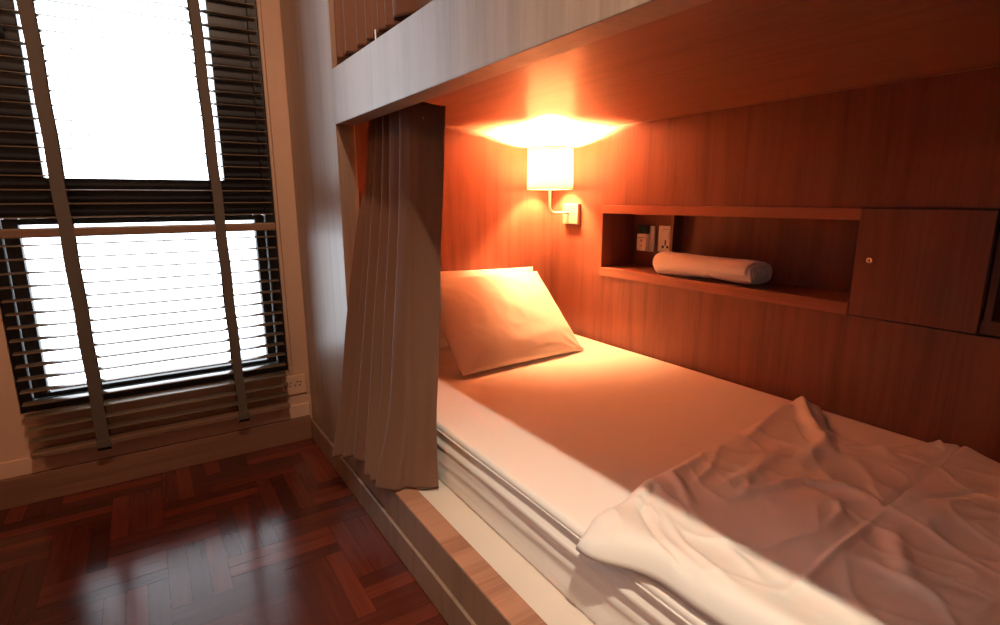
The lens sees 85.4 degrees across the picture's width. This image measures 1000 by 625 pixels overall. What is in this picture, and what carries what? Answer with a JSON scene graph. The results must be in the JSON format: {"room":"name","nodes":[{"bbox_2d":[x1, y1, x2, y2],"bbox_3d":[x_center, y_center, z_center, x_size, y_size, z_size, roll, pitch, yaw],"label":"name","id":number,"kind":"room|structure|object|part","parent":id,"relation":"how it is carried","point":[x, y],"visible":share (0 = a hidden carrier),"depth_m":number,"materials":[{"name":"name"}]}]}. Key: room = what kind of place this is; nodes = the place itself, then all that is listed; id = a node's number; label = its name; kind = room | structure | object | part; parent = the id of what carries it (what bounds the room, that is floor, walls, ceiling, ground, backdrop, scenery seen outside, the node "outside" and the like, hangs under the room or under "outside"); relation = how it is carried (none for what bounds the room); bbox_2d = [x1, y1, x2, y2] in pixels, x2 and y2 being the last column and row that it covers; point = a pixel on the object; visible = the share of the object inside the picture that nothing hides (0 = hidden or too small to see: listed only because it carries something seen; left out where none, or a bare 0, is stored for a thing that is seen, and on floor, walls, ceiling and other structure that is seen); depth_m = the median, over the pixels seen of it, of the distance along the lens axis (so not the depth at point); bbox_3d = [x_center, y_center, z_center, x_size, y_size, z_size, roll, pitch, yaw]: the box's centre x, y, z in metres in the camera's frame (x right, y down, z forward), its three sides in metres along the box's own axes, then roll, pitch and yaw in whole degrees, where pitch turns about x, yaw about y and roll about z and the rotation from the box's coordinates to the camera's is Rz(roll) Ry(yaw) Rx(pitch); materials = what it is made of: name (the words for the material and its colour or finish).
{"room":"dormitory","nodes":[
{"label":"dormitory","id":0,"kind":"room"},
{"bbox_2d":[0,438,447,624],"bbox_3d":[0.094,0.984,0.719,3.600,0.120,4.245,-8,14,-32],"label":"floor","id":1,"kind":"structure","parent":0,"point":[276,535],"depth_m":1.65,"materials":[{"name":"brown wood"}]},
{"bbox_2d":[280,0,999,624],"bbox_3d":[0.527,-0.523,1.445,1.488,2.529,2.772,-8,14,-32],"label":"bunk bed","id":2,"kind":"object","parent":1,"relation":"on","point":[881,202],"visible":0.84,"depth_m":1.63,"materials":[{"name":"laminate"}]},
{"bbox_2d":[333,0,432,57],"bbox_3d":[-0.237,-1.128,1.233,0.077,0.912,0.823,-8,14,-32],"label":"curtain","id":3,"kind":"object","parent":2,"relation":"hanging from","point":[358,23],"visible":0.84,"depth_m":1.49,"materials":[{"name":"fabric"}]},
{"bbox_2d":[332,102,444,490],"bbox_3d":[-0.347,-0.042,1.641,0.230,1.110,0.405,-11,16,-42],"label":"curtain","id":4,"kind":"object","parent":2,"relation":"hanging from","point":[387,419],"visible":0.98,"depth_m":1.60,"materials":[{"name":"fabric"}]},
{"bbox_3d":[-0.087,0.752,1.298,0.010,0.096,2.772,-8,14,-32],"label":"skirting","id":5,"kind":"part","parent":2,"relation":"part of","materials":[{"name":"laminate"}]},
{"bbox_3d":[-0.238,-0.733,2.463,1.199,2.528,0.020,-8,14,-32],"label":"head panel","id":6,"kind":"part","parent":2,"relation":"part of","materials":[{"name":"laminate"}]},
{"bbox_3d":[-0.062,-0.443,1.069,0.060,2.528,2.772,-8,14,-32],"label":"panel","id":7,"kind":"part","parent":2,"relation":"part of","materials":[{"name":"laminate"}]},
{"bbox_2d":[527,146,580,223],"bbox_3d":[0.248,-0.609,2.622,0.242,0.360,0.225,-8,14,-32],"label":"wall lamp","id":8,"kind":"object","parent":2,"relation":"attached to","point":[549,168],"visible":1,"depth_m":2.52,"materials":[{"name":"paint"}]},
{"bbox_3d":[0.241,-0.689,2.600,0.222,0.193,0.222,-8,14,-32],"label":"lamp shade","id":9,"kind":"part","parent":8,"relation":"part of","materials":[{"name":"fabric"}]},
{"bbox_3d":[0.288,-0.568,2.651,0.117,0.171,0.015,-6,13,-25],"label":"arm","id":10,"kind":"part","parent":8,"relation":"part of","materials":[{"name":"paint"}]},
{"bbox_3d":[0.355,-0.490,2.686,0.022,0.100,0.112,-8,14,-32],"label":"wall plate","id":11,"kind":"part","parent":8,"relation":"part of","materials":[{"name":"silver metal"}]},
{"bbox_2d":[637,225,655,251],"bbox_3d":[0.689,-0.350,2.563,0.036,0.122,0.086,-8,14,-32],"label":"wall socket","id":12,"kind":"object","parent":2,"relation":"attached to","point":[646,236],"visible":1,"depth_m":2.55,"materials":[{"name":"beige plastic"}]},
{"bbox_2d":[658,225,669,251],"bbox_3d":[0.758,-0.336,2.478,0.015,0.120,0.086,-8,14,-32],"label":"wall socket","id":13,"kind":"object","parent":2,"relation":"attached to","point":[664,231],"visible":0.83,"depth_m":2.48,"materials":[{"name":"beige plastic"}]},
{"bbox_2d":[661,231,668,238],"bbox_3d":[0.754,-0.354,2.471,0.006,0.030,0.042,-8,14,-32],"label":"rocker switch","id":14,"kind":"object","parent":13,"relation":"attached to","point":[664,234],"depth_m":2.47,"materials":[{"name":"beige plastic"}]},
{"bbox_2d":[437,334,926,624],"bbox_3d":[0.434,0.419,1.716,1.106,0.189,2.300,-8,14,-32],"label":"mattress","id":15,"kind":"object","parent":2,"relation":"on","point":[537,449],"visible":0.53,"depth_m":1.55,"materials":[{"name":"white fabric"}]},
{"bbox_2d":[440,267,532,347],"bbox_3d":[-0.088,-0.033,2.555,0.663,0.353,0.174,-8,14,-32],"label":"pillow","id":16,"kind":"object","parent":15,"relation":"on","point":[466,273],"visible":0.08,"depth_m":2.52,"materials":[{"name":"white fabric"}]},
{"bbox_2d":[440,271,583,375],"bbox_3d":[0.021,0.018,2.353,0.655,0.335,0.349,-9,15,-36],"label":"pillow","id":17,"kind":"object","parent":15,"relation":"on","point":[488,322],"visible":0.95,"depth_m":2.27,"materials":[{"name":"white fabric"}]},
{"bbox_2d":[576,396,999,624],"bbox_3d":[0.781,0.417,1.102,1.130,0.065,0.942,-8,14,-32],"label":"duvet","id":18,"kind":"object","parent":15,"relation":"on","point":[786,519],"visible":1,"depth_m":1.05,"materials":[{"name":"white fabric"}]},
{"bbox_2d":[653,251,771,284],"bbox_3d":[0.830,-0.186,2.182,0.157,0.095,0.477,-8,14,-32],"label":"rolled towel","id":19,"kind":"object","parent":2,"relation":"on","point":[742,271],"visible":1,"depth_m":2.09,"materials":[{"name":"white fabric"}]},
{"bbox_3d":[1.005,-0.639,1.674,0.018,2.280,2.664,-8,14,-32],"label":"panel","id":20,"kind":"part","parent":2,"relation":"part of","materials":[{"name":"laminate"}]},
{"bbox_3d":[1.167,-0.127,1.516,0.020,0.320,0.312,-8,14,-32],"label":"locker door","id":21,"kind":"part","parent":2,"relation":"part of","materials":[{"name":"laminate"}]},
{"bbox_2d":[0,0,569,462],"bbox_3d":[-1.056,-0.678,2.174,3.410,2.550,0.160,-8,14,-32],"label":"wall","id":22,"kind":"structure","parent":0,"point":[15,439],"depth_m":2.15,"materials":[{"name":"beige paint"}]},
{"bbox_2d":[0,0,287,412],"bbox_3d":[-1.316,-0.679,1.948,0.892,1.995,0.088,-8,14,-32],"label":"window","id":23,"kind":"structure","parent":22,"relation":"in","point":[15,95],"depth_m":2.01,"materials":[{"name":"black metal"}]},
{"bbox_3d":[-1.574,-0.924,1.685,0.040,0.146,0.023,-8,14,-32],"label":"handle","id":24,"kind":"part","parent":23,"relation":"part of","materials":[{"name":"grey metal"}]},
{"bbox_3d":[-1.321,-0.050,2.089,0.814,0.629,0.051,-8,14,-32],"label":"sash","id":25,"kind":"part","parent":23,"relation":"part of","materials":[{"name":"grey metal"}]},
{"bbox_3d":[-1.324,-0.050,2.099,0.736,0.592,0.004,-8,14,-32],"label":"glass","id":26,"kind":"part","parent":23,"relation":"part of","materials":[{"name":"clear glass"}]},
{"bbox_2d":[0,0,291,458],"bbox_3d":[-1.256,-0.607,1.891,0.882,2.192,0.066,-8,14,-32],"label":"blind","id":27,"kind":"object","parent":23,"relation":"attached to","point":[66,230],"visible":1,"depth_m":1.93,"materials":[{"name":"brown wood"}]},
{"bbox_3d":[-1.265,-0.297,1.948,0.857,0.030,0.050,-8,14,-32],"label":"rail","id":28,"kind":"part","parent":27,"relation":"part of","materials":[{"name":"brown wood"}]},
{"bbox_3d":[-1.262,0.443,2.103,0.849,0.020,0.054,-8,14,-32],"label":"rail","id":29,"kind":"part","parent":27,"relation":"part of","materials":[{"name":"brown wood"}]},
{"bbox_3d":[-0.900,-0.723,2.116,0.019,1.941,0.015,-8,14,-32],"label":"bead chain","id":30,"kind":"part","parent":27,"relation":"part of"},
{"bbox_2d":[0,402,309,479],"bbox_3d":[-1.644,0.538,1.927,1.882,0.060,0.012,-8,14,-32],"label":"trim","id":31,"kind":"structure","parent":22,"relation":"attached to","point":[24,466],"depth_m":2.09,"materials":[{"name":"beige paint"}]},
{"bbox_2d":[0,415,311,510],"bbox_3d":[-1.641,0.621,1.940,1.882,0.106,0.022,-8,14,-32],"label":"baseboard","id":32,"kind":"structure","parent":22,"relation":"attached to","point":[17,491],"depth_m":2.10,"materials":[{"name":"laminate"}]},
{"bbox_2d":[281,374,305,395],"bbox_3d":[-0.904,0.318,2.375,0.100,0.085,0.011,-8,14,-32],"label":"wall socket","id":33,"kind":"object","parent":22,"relation":"attached to","point":[297,384],"visible":0.88,"depth_m":2.37,"materials":[{"name":"beige plastic"}]},
{"bbox_2d":[575,66,999,337],"bbox_3d":[1.531,-0.533,1.425,0.090,2.550,4.345,-8,14,-32],"label":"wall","id":34,"kind":"structure","parent":0,"point":[994,66],"depth_m":1.82,"materials":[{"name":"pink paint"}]}
]}

